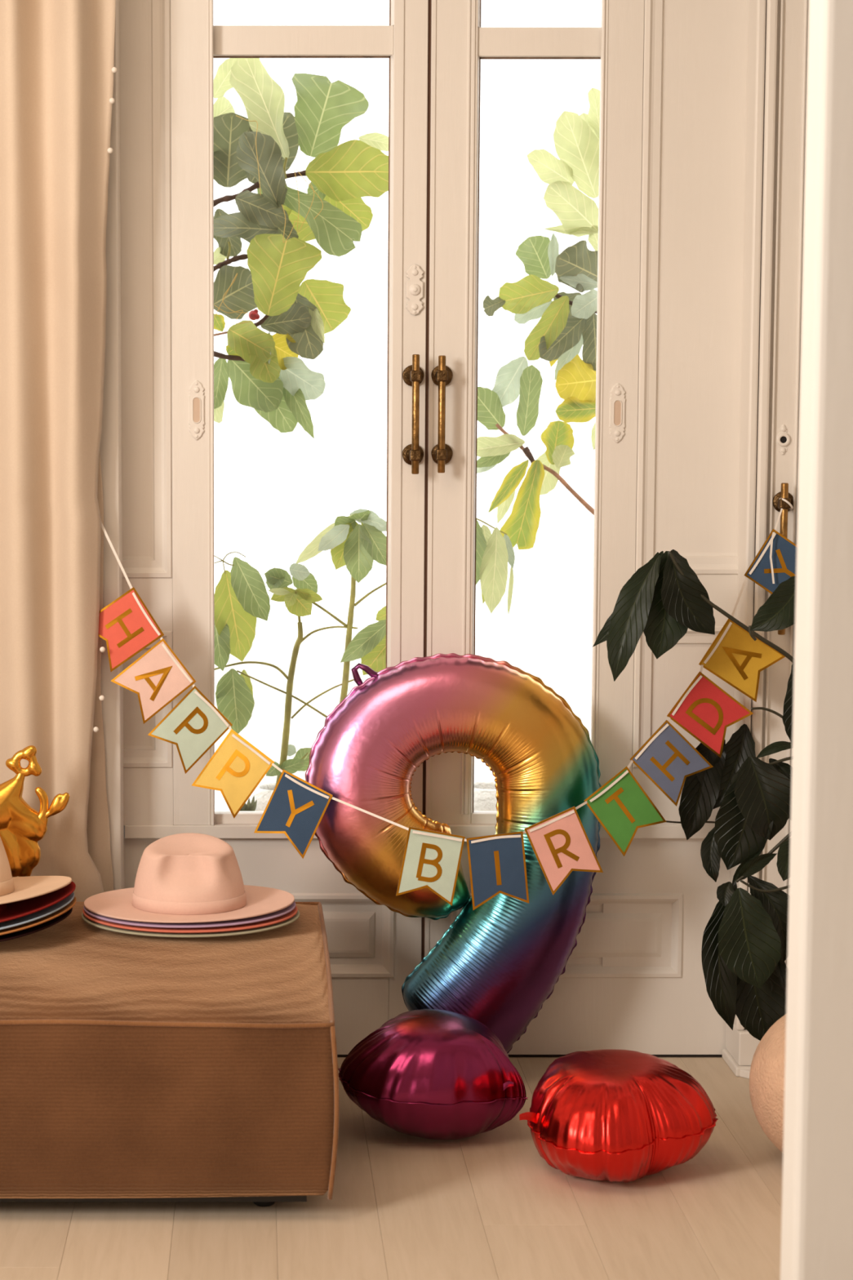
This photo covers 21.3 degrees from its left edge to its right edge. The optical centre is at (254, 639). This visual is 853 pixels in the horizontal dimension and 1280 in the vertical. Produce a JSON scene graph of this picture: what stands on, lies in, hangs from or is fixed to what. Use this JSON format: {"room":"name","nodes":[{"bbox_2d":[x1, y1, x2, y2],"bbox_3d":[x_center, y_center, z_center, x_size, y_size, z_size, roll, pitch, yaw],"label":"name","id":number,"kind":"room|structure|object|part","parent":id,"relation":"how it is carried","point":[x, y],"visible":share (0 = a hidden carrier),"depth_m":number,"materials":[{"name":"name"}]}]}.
{"room":"living room","nodes":[
{"label":"living room","id":0,"kind":"room"},
{"bbox_2d":[0,1057,783,1279],"bbox_3d":[-0.300,1.304,1.997,5.400,0.050,6.930,0,5,0],"label":"floor","id":1,"kind":"structure","parent":0,"point":[485,1206],"depth_m":4.14,"materials":[{"name":"beige wood"}]},
{"bbox_2d":[0,902,339,1206],"bbox_3d":[-0.554,0.815,4.530,1.416,0.445,0.853,0,5,0],"label":"ottoman","id":2,"kind":"object","parent":1,"relation":"on","point":[134,1068],"visible":0.8,"depth_m":4.12,"materials":[{"name":"brown fabric"}]},
{"bbox_2d":[0,745,69,876],"bbox_3d":[-0.536,0.367,4.786,0.288,0.289,0.103,0,5,0],"label":"figurine","id":3,"kind":"object","parent":2,"relation":"on","point":[21,826],"visible":0.98,"depth_m":4.77,"materials":[{"name":"gold metal"}]},
{"bbox_3d":[-0.424,0.353,4.780,0.063,0.060,0.019,0,5,0],"label":"arm","id":4,"kind":"part","parent":3,"relation":"part of","materials":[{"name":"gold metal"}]},
{"bbox_2d":[0,907,72,942],"bbox_3d":[-0.602,0.565,4.574,0.463,0.054,0.367,0,5,0],"label":"felt hat","id":5,"kind":"object","parent":2,"relation":"on","point":[47,924],"visible":0.25,"depth_m":4.47,"materials":[{"name":"black fabric"}]},
{"bbox_2d":[0,896,75,935],"bbox_3d":[-0.602,0.552,4.572,0.480,0.060,0.380,0,5,0],"label":"felt hat","id":6,"kind":"object","parent":5,"relation":"on","point":[68,907],"visible":0.28,"depth_m":4.46,"materials":[{"name":"fabric"}]},
{"bbox_2d":[0,892,74,929],"bbox_3d":[-0.602,0.541,4.571,0.472,0.064,0.375,0,5,0],"label":"felt hat","id":7,"kind":"object","parent":6,"relation":"on","point":[43,913],"visible":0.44,"depth_m":4.48,"materials":[{"name":"grey fabric"}]},
{"bbox_2d":[0,881,75,922],"bbox_3d":[-0.603,0.529,4.570,0.478,0.071,0.380,0,5,0],"label":"felt hat","id":8,"kind":"object","parent":7,"relation":"on","point":[13,910],"visible":0.57,"depth_m":4.54,"materials":[{"name":"red fabric"}]},
{"bbox_3d":[-0.601,0.527,4.570,0.195,0.067,0.177,0,5,0],"label":"crown","id":9,"kind":"part","parent":8,"relation":"part of","materials":[{"name":"red fabric"}]},
{"bbox_2d":[0,837,71,904],"bbox_3d":[-0.602,0.455,4.563,0.461,0.153,0.365,0,5,0],"label":"felt hat","id":10,"kind":"object","parent":8,"relation":"on","point":[12,889],"visible":1,"depth_m":4.55,"materials":[{"name":"fabric"}]},
{"bbox_3d":[-0.601,0.454,4.563,0.224,0.151,0.204,0,5,0],"label":"crown","id":11,"kind":"part","parent":10,"relation":"part of","materials":[{"name":"beige fabric"}]},
{"bbox_3d":[-0.547,0.994,4.546,1.287,0.032,0.725,0,5,0],"label":"board","id":12,"kind":"part","parent":2,"relation":"part of","materials":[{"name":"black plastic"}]},
{"bbox_2d":[0,902,329,1023],"bbox_3d":[-0.552,0.631,4.512,1.396,0.076,0.825,0,5,0],"label":"ottoman top","id":13,"kind":"object","parent":2,"relation":"on","point":[73,970],"depth_m":4.31,"materials":[{"name":"brown fabric"}]},
{"bbox_2d":[81,910,299,937],"bbox_3d":[-0.133,0.556,4.673,0.453,0.044,0.353,0,5,0],"label":"felt hat","id":14,"kind":"object","parent":2,"relation":"on","point":[296,916],"visible":0.24,"depth_m":4.53,"materials":[{"name":"beige fabric"}]},
{"bbox_2d":[82,906,297,933],"bbox_3d":[-0.134,0.545,4.672,0.446,0.050,0.347,0,5,0],"label":"felt hat","id":15,"kind":"object","parent":14,"relation":"on","point":[263,923],"visible":0.3,"depth_m":4.53,"materials":[{"name":"fabric"}]},
{"bbox_2d":[83,901,295,928],"bbox_3d":[-0.135,0.533,4.671,0.440,0.055,0.343,0,5,0],"label":"felt hat","id":16,"kind":"object","parent":15,"relation":"on","point":[273,915],"visible":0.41,"depth_m":4.54,"materials":[{"name":"fabric"}]},
{"bbox_2d":[84,832,294,923],"bbox_3d":[-0.136,0.483,4.666,0.437,0.142,0.340,0,5,0],"label":"felt hat","id":17,"kind":"object","parent":16,"relation":"on","point":[186,877],"visible":1,"depth_m":4.61,"materials":[{"name":"pink fabric"}]},
{"bbox_3d":[-0.136,0.483,4.666,0.234,0.142,0.200,0,5,0],"label":"crown","id":18,"kind":"part","parent":17,"relation":"part of","materials":[{"name":"pink fabric"}]},
{"bbox_3d":[0.018,1.038,4.252,0.054,0.054,0.054,0,5,0],"label":"leg","id":19,"kind":"part","parent":2,"relation":"part of","materials":[{"name":"black plastic"}]},
{"bbox_2d":[337,1008,528,1140],"bbox_3d":[0.363,0.898,4.693,0.385,0.242,0.368,0,5,0],"label":"foil balloon","id":20,"kind":"object","parent":1,"relation":"on","point":[427,1073],"visible":0.99,"depth_m":4.56,"materials":[{"name":"purple plastic"}]},
{"bbox_2d":[305,653,601,1053],"bbox_3d":[0.443,0.492,5.012,0.666,0.920,0.268,0,5,0],"label":"balloon","id":21,"kind":"object","parent":1,"relation":"on","point":[497,964],"visible":0.86,"depth_m":4.95,"materials":[{"name":"plastic"}]},
{"bbox_2d":[337,1054,722,1057],"bbox_3d":[0.399,0.970,5.302,1.399,0.015,0.126,0,5,0],"label":"threshold","id":22,"kind":"object","parent":1,"relation":"on","point":[338,1055],"depth_m":5.24,"materials":[{"name":"black"}]},
{"bbox_2d":[519,1048,718,1182],"bbox_3d":[0.718,0.940,4.426,0.371,0.217,0.370,2,6,22],"label":"foil balloon","id":23,"kind":"object","parent":1,"relation":"on","point":[611,1115],"visible":1,"depth_m":4.33,"materials":[{"name":"red plastic"}]},
{"bbox_2d":[592,549,796,1153],"bbox_3d":[1.073,0.421,4.646,0.436,1.195,0.856,-3,6,-27],"label":"plant","id":24,"kind":"object","parent":1,"relation":"on","point":[744,953],"visible":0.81,"depth_m":4.73,"materials":[{"name":"green plant"}]},
{"bbox_3d":[0.997,0.409,5.046,0.157,0.010,0.005,0,5,0],"label":"stem","id":25,"kind":"part","parent":24,"relation":"part of","materials":[{"name":"green plant"}]},
{"bbox_3d":[1.052,-0.017,4.780,0.354,0.344,0.010,0,5,0],"label":"stem","id":26,"kind":"part","parent":24,"relation":"part of","materials":[{"name":"green"}]},
{"bbox_3d":[1.044,-0.014,4.720,0.018,0.032,0.006,0,5,0],"label":"stem","id":27,"kind":"part","parent":24,"relation":"part of","materials":[{"name":"green plant"}]},
{"bbox_3d":[1.090,0.422,4.671,0.182,0.165,0.010,0,5,0],"label":"stem","id":28,"kind":"part","parent":24,"relation":"part of","materials":[{"name":"green plant"}]},
{"bbox_3d":[1.099,0.500,4.668,0.186,0.048,0.007,0,5,0],"label":"stem","id":29,"kind":"part","parent":24,"relation":"part of","materials":[{"name":"green"}]},
{"bbox_3d":[1.108,0.172,4.757,0.118,0.062,0.006,0,5,0],"label":"stem","id":30,"kind":"part","parent":24,"relation":"part of","materials":[{"name":"green plant"}]},
{"bbox_3d":[1.145,0.893,4.434,0.336,0.295,0.336,0,5,0],"label":"pot","id":31,"kind":"part","parent":24,"relation":"part of","materials":[{"name":"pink ceramic"}]},
{"bbox_3d":[1.127,0.256,4.745,0.172,0.024,0.007,0,5,0],"label":"stem","id":32,"kind":"part","parent":24,"relation":"part of","materials":[{"name":"green plant"}]},
{"bbox_2d":[780,0,852,1279],"bbox_3d":[1.290,-0.352,2.772,1.220,3.100,0.085,0,5,0],"label":"wall partition","id":33,"kind":"structure","parent":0,"point":[817,1226],"depth_m":2.78,"materials":[{"name":"paint"}]},
{"bbox_3d":[-0.300,-1.842,1.538,5.400,0.100,6.610,0,5,0],"label":"ceiling","id":34,"kind":"structure","parent":0,"visible":0},
{"bbox_2d":[0,0,116,902],"bbox_3d":[-0.558,-0.440,4.896,0.533,3.386,0.135,0,5,0],"label":"curtain","id":35,"kind":"object","parent":34,"relation":"hanging from","point":[57,68],"visible":0.65,"depth_m":4.87,"materials":[{"name":"fabric"}]},
{"bbox_2d":[86,452,113,892],"bbox_3d":[-0.366,0.411,5.037,0.104,1.666,0.014,0,5,0],"label":"string lights","id":36,"kind":"object","parent":35,"relation":"hanging from","point":[98,832],"depth_m":5.03,"materials":[{"name":"plastic"}]},
{"bbox_3d":[-0.300,-0.580,5.173,5.400,3.100,0.390,0,5,0],"label":"wall","id":37,"kind":"structure","parent":0,"visible":0},
{"bbox_2d":[99,0,124,890],"bbox_3d":[-0.346,-0.434,5.068,0.090,2.830,0.188,0,5,0],"label":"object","id":38,"kind":"structure","parent":37,"relation":"attached to","point":[110,446],"depth_m":5.00,"materials":[{"name":"beige paint"}]},
{"bbox_2d":[119,0,214,825],"bbox_3d":[-0.201,-0.660,5.075,0.217,2.180,0.028,0,5,0],"label":"shutter","id":39,"kind":"object","parent":37,"relation":"attached to","point":[166,155],"visible":0.9,"depth_m":5.07,"materials":[{"name":"beige paint"}]},
{"bbox_3d":[-0.248,-0.943,5.045,0.122,1.612,0.016,0,5,0],"label":"panel","id":40,"kind":"part","parent":39,"relation":"part of","materials":[{"name":"beige paint"}]},
{"bbox_3d":[-0.248,-0.082,5.133,0.122,0.119,0.020,0,5,0],"label":"rail","id":41,"kind":"part","parent":39,"relation":"part of","materials":[{"name":"beige paint"}]},
{"bbox_3d":[-0.248,0.358,5.175,0.122,0.133,0.020,0,5,0],"label":"rail","id":42,"kind":"part","parent":39,"relation":"part of","materials":[{"name":"beige paint"}]},
{"bbox_3d":[-0.248,0.136,5.147,0.122,0.316,0.016,0,5,0],"label":"panel","id":43,"kind":"part","parent":39,"relation":"part of","materials":[{"name":"beige paint"}]},
{"bbox_2d":[124,0,431,1054],"bbox_3d":[0.034,-0.396,5.116,0.720,2.734,0.128,0,5,0],"label":"door","id":44,"kind":"structure","parent":37,"relation":"in","point":[373,948],"depth_m":5.12,"materials":[{"name":"beige paint"}]},
{"bbox_3d":[0.044,0.440,5.184,0.685,0.030,0.028,0,5,0],"label":"sill rail","id":45,"kind":"part","parent":44,"relation":"part of","materials":[{"name":"beige paint"}]},
{"bbox_3d":[0.095,0.425,5.218,0.431,0.053,0.041,0,5,0],"label":"rail","id":46,"kind":"part","parent":44,"relation":"part of","materials":[{"name":"beige paint"}]},
{"bbox_3d":[-0.008,0.709,5.241,0.636,0.510,0.048,0,5,0],"label":"rail","id":47,"kind":"part","parent":44,"relation":"part of","materials":[{"name":"beige paint"}]},
{"bbox_3d":[0.095,-1.342,5.051,0.431,0.065,0.039,0,5,0],"label":"transom rail","id":48,"kind":"part","parent":44,"relation":"part of","materials":[{"name":"beige paint"}]},
{"bbox_3d":[0.059,0.685,5.217,0.534,0.200,0.019,0,5,0],"label":"raised panel","id":49,"kind":"part","parent":44,"relation":"part of","materials":[{"name":"beige paint"}]},
{"bbox_3d":[0.361,-0.506,5.054,0.017,0.267,0.017,0,5,0],"label":"handle","id":50,"kind":"part","parent":44,"relation":"part of","materials":[{"name":"gold metal"}]},
{"bbox_2d":[424,0,729,1054],"bbox_3d":[0.754,-0.395,5.106,0.720,2.734,0.108,0,5,0],"label":"door","id":51,"kind":"structure","parent":37,"relation":"in","point":[633,979],"depth_m":5.17,"materials":[{"name":"beige paint"}]},
{"bbox_3d":[0.420,-0.506,5.054,0.017,0.262,0.017,0,5,0],"label":"handle","id":52,"kind":"part","parent":51,"relation":"part of","materials":[{"name":"gold metal"}]},
{"bbox_3d":[0.652,0.425,5.218,0.308,0.053,0.041,0,5,0],"label":"rail","id":53,"kind":"part","parent":51,"relation":"part of","materials":[{"name":"beige paint"}]},
{"bbox_3d":[0.652,-1.339,5.052,0.308,0.064,0.039,0,5,0],"label":"transom rail","id":54,"kind":"part","parent":51,"relation":"part of","materials":[{"name":"beige paint"}]},
{"bbox_3d":[0.723,0.685,5.217,0.538,0.200,0.019,0,5,0],"label":"raised panel","id":55,"kind":"part","parent":51,"relation":"part of","materials":[{"name":"beige paint"}]},
{"bbox_3d":[0.745,0.440,5.184,0.698,0.030,0.028,0,5,0],"label":"sill rail","id":56,"kind":"part","parent":51,"relation":"part of","materials":[{"name":"beige paint"}]},
{"bbox_3d":[0.784,0.709,5.241,0.660,0.510,0.048,0,5,0],"label":"rail","id":57,"kind":"part","parent":51,"relation":"part of","materials":[{"name":"beige paint"}]},
{"bbox_2d":[591,0,748,825],"bbox_3d":[0.940,-0.660,5.075,0.335,2.180,0.028,0,5,0],"label":"shutter","id":58,"kind":"object","parent":37,"relation":"attached to","point":[689,149],"visible":0.81,"depth_m":5.07,"materials":[{"name":"beige paint"}]},
{"bbox_3d":[0.986,0.358,5.175,0.241,0.133,0.020,0,5,0],"label":"rail","id":59,"kind":"part","parent":58,"relation":"part of","materials":[{"name":"beige paint"}]},
{"bbox_3d":[0.986,0.130,5.146,0.241,0.327,0.016,0,5,0],"label":"panel","id":60,"kind":"part","parent":58,"relation":"part of","materials":[{"name":"beige paint"}]},
{"bbox_3d":[0.986,-0.947,5.044,0.241,1.604,0.016,0,5,0],"label":"panel","id":61,"kind":"part","parent":58,"relation":"part of","materials":[{"name":"beige paint"}]},
{"bbox_3d":[0.986,-0.091,5.132,0.241,0.116,0.020,0,5,0],"label":"rail","id":62,"kind":"part","parent":58,"relation":"part of","materials":[{"name":"beige paint"}]},
{"bbox_2d":[722,0,808,1079],"bbox_3d":[1.153,-0.431,5.034,0.134,2.830,0.235,0,5,0],"label":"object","id":63,"kind":"structure","parent":37,"relation":"attached to","point":[775,57],"depth_m":4.97,"materials":[{"name":"beige paint"}]},
{"bbox_2d":[773,0,809,967],"bbox_3d":[1.775,-0.438,5.002,1.251,2.810,0.148,0,5,0],"label":"door","id":64,"kind":"structure","parent":37,"relation":"in","point":[783,438],"depth_m":4.96,"materials":[{"name":"beige paint"}]},
{"bbox_2d":[97,497,796,910],"bbox_3d":[0.436,0.135,4.901,1.641,0.881,0.211,0,5,0],"label":"garland","id":65,"kind":"object","parent":64,"relation":"hanging from","point":[295,808],"visible":0.96,"depth_m":4.93,"materials":[{"name":"multicoloured paper"}]},
{"bbox_3d":[1.165,-0.178,4.964,0.016,0.335,0.016,0,5,0],"label":"handle","id":66,"kind":"part","parent":64,"relation":"part of","materials":[{"name":"gold metal"}]},
{"label":"outside","id":67,"kind":"structure","parent":0,"visible":0},
{"bbox_2d":[214,636,592,811],"bbox_3d":[1.000,0.508,10.761,14.000,0.060,10.670,0,5,0],"label":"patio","id":68,"kind":"structure","parent":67,"point":[563,664],"depth_m":13.51,"materials":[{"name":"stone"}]},
{"bbox_2d":[213,57,388,439],"bbox_3d":[0.074,-0.266,5.764,0.572,2.433,0.271,0,5,0],"label":"fiddle leaf fig","id":69,"kind":"object","parent":68,"relation":"on","point":[265,371],"visible":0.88,"depth_m":5.67,"materials":[{"name":"green plant"}]},
{"bbox_3d":[-0.092,-0.769,5.663,0.071,0.019,0.006,0,5,0],"label":"stem","id":70,"kind":"part","parent":69,"relation":"part of","materials":[{"name":"plant"}]},
{"bbox_3d":[-0.067,-0.996,5.762,0.012,0.046,0.007,0,5,0],"label":"stem","id":71,"kind":"part","parent":69,"relation":"part of","materials":[{"name":"plant"}]},
{"bbox_2d":[213,115,323,324],"bbox_3d":[0.034,-1.041,5.627,0.268,0.506,0.181,0,5,0],"label":"branch","id":72,"kind":"object","parent":69,"relation":"attached to","point":[236,115],"visible":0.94,"depth_m":5.54,"materials":[{"name":"brown plant"}]},
{"bbox_3d":[0.077,-1.190,5.683,0.013,0.054,0.008,0,5,0],"label":"stem","id":73,"kind":"part","parent":69,"relation":"part of","materials":[{"name":"green plant"}]},
{"bbox_2d":[476,87,599,550],"bbox_3d":[0.767,-0.226,5.778,0.462,2.352,0.217,0,5,0],"label":"branch","id":74,"kind":"object","parent":68,"relation":"on","point":[566,323],"visible":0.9,"depth_m":5.71,"materials":[{"name":"green plant"}]},
{"bbox_3d":[0.356,0.752,5.696,0.981,0.410,0.360,0,5,0],"label":"stone ledge","id":75,"kind":"object","parent":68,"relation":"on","visible":0},
{"bbox_2d":[245,782,275,811],"bbox_3d":[0.065,0.456,5.648,0.210,0.178,0.210,0,5,0],"label":"planter","id":76,"kind":"object","parent":75,"relation":"on","point":[262,793],"visible":0.18,"depth_m":5.59,"materials":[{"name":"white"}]},
{"bbox_2d":[239,795,257,811],"bbox_3d":[-0.024,0.407,5.561,0.058,0.054,0.008,0,5,0],"label":"clump","id":77,"kind":"object","parent":76,"relation":"in","point":[250,806],"visible":0.42,"depth_m":5.56,"materials":[{"name":"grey plant"}]},
{"bbox_3d":[-0.016,0.411,5.563,0.011,0.044,0.006,-2,6,-20],"label":"blade","id":78,"kind":"part","parent":77,"relation":"part of","materials":[{"name":"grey plant"}]},
{"bbox_3d":[-0.007,0.409,5.561,0.013,0.050,0.008,0,5,0],"label":"blade","id":79,"kind":"part","parent":77,"relation":"part of","materials":[{"name":"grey plant"}]},
{"bbox_3d":[-0.003,0.414,5.562,0.016,0.040,0.005,0,5,0],"label":"blade","id":80,"kind":"part","parent":77,"relation":"part of","materials":[{"name":"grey plant"}]},
{"bbox_2d":[213,508,386,786],"bbox_3d":[0.116,0.026,5.531,0.485,0.692,0.125,0,5,-3],"label":"plant","id":81,"kind":"object","parent":76,"relation":"on","point":[241,597],"visible":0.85,"depth_m":5.52,"materials":[{"name":"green plant"}]},
{"bbox_3d":[-0.051,-0.205,5.525,0.058,0.023,0.003,0,5,0],"label":"stem","id":82,"kind":"part","parent":81,"relation":"part of","materials":[{"name":"green plant"}]},
{"bbox_3d":[-0.013,0.077,5.552,0.203,0.050,0.007,0,5,0],"label":"stem","id":83,"kind":"part","parent":81,"relation":"part of","materials":[{"name":"green plant"}]},
{"bbox_3d":[0.068,0.133,5.557,0.225,0.119,0.006,0,5,0],"label":"stem","id":84,"kind":"part","parent":81,"relation":"part of","materials":[{"name":"green plant"}]},
{"bbox_3d":[0.085,0.162,5.560,0.070,0.415,0.018,0,5,0],"label":"stem","id":85,"kind":"part","parent":81,"relation":"part of","materials":[{"name":"green plant"}]},
{"bbox_3d":[0.129,-0.093,5.536,0.202,0.126,0.007,0,5,0],"label":"stem","id":86,"kind":"part","parent":81,"relation":"part of","materials":[{"name":"green plant"}]},
{"bbox_3d":[0.169,0.145,5.558,0.160,0.101,0.005,0,5,0],"label":"stem","id":87,"kind":"part","parent":81,"relation":"part of","materials":[{"name":"green plant"}]},
{"bbox_3d":[0.181,-0.013,5.543,0.145,0.043,0.006,0,5,0],"label":"stem","id":88,"kind":"part","parent":81,"relation":"part of","materials":[{"name":"green plant"}]},
{"bbox_3d":[0.224,0.023,5.547,0.050,0.397,0.017,0,5,0],"label":"stem","id":89,"kind":"part","parent":81,"relation":"part of","materials":[{"name":"green plant"}]},
{"bbox_3d":[0.289,-0.115,5.534,0.093,0.066,0.007,0,5,0],"label":"stem","id":90,"kind":"part","parent":81,"relation":"part of","materials":[{"name":"green plant"}]},
{"bbox_2d":[473,782,497,811],"bbox_3d":[0.591,0.454,5.668,0.210,0.178,0.210,0,5,0],"label":"planter","id":91,"kind":"object","parent":75,"relation":"on","point":[485,799],"visible":0.16,"depth_m":5.59,"materials":[{"name":"white concrete"}]},
{"bbox_2d":[475,518,515,616],"bbox_3d":[0.552,0.120,5.607,0.186,0.866,0.091,0,5,0],"label":"plant","id":92,"kind":"object","parent":91,"relation":"in","point":[494,551],"visible":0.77,"depth_m":5.55,"materials":[{"name":"green plant"}]},
{"bbox_3d":[0.570,-0.285,5.578,0.113,0.051,0.004,0,5,0],"label":"stem","id":93,"kind":"part","parent":92,"relation":"part of","materials":[{"name":"plant"}]}
]}

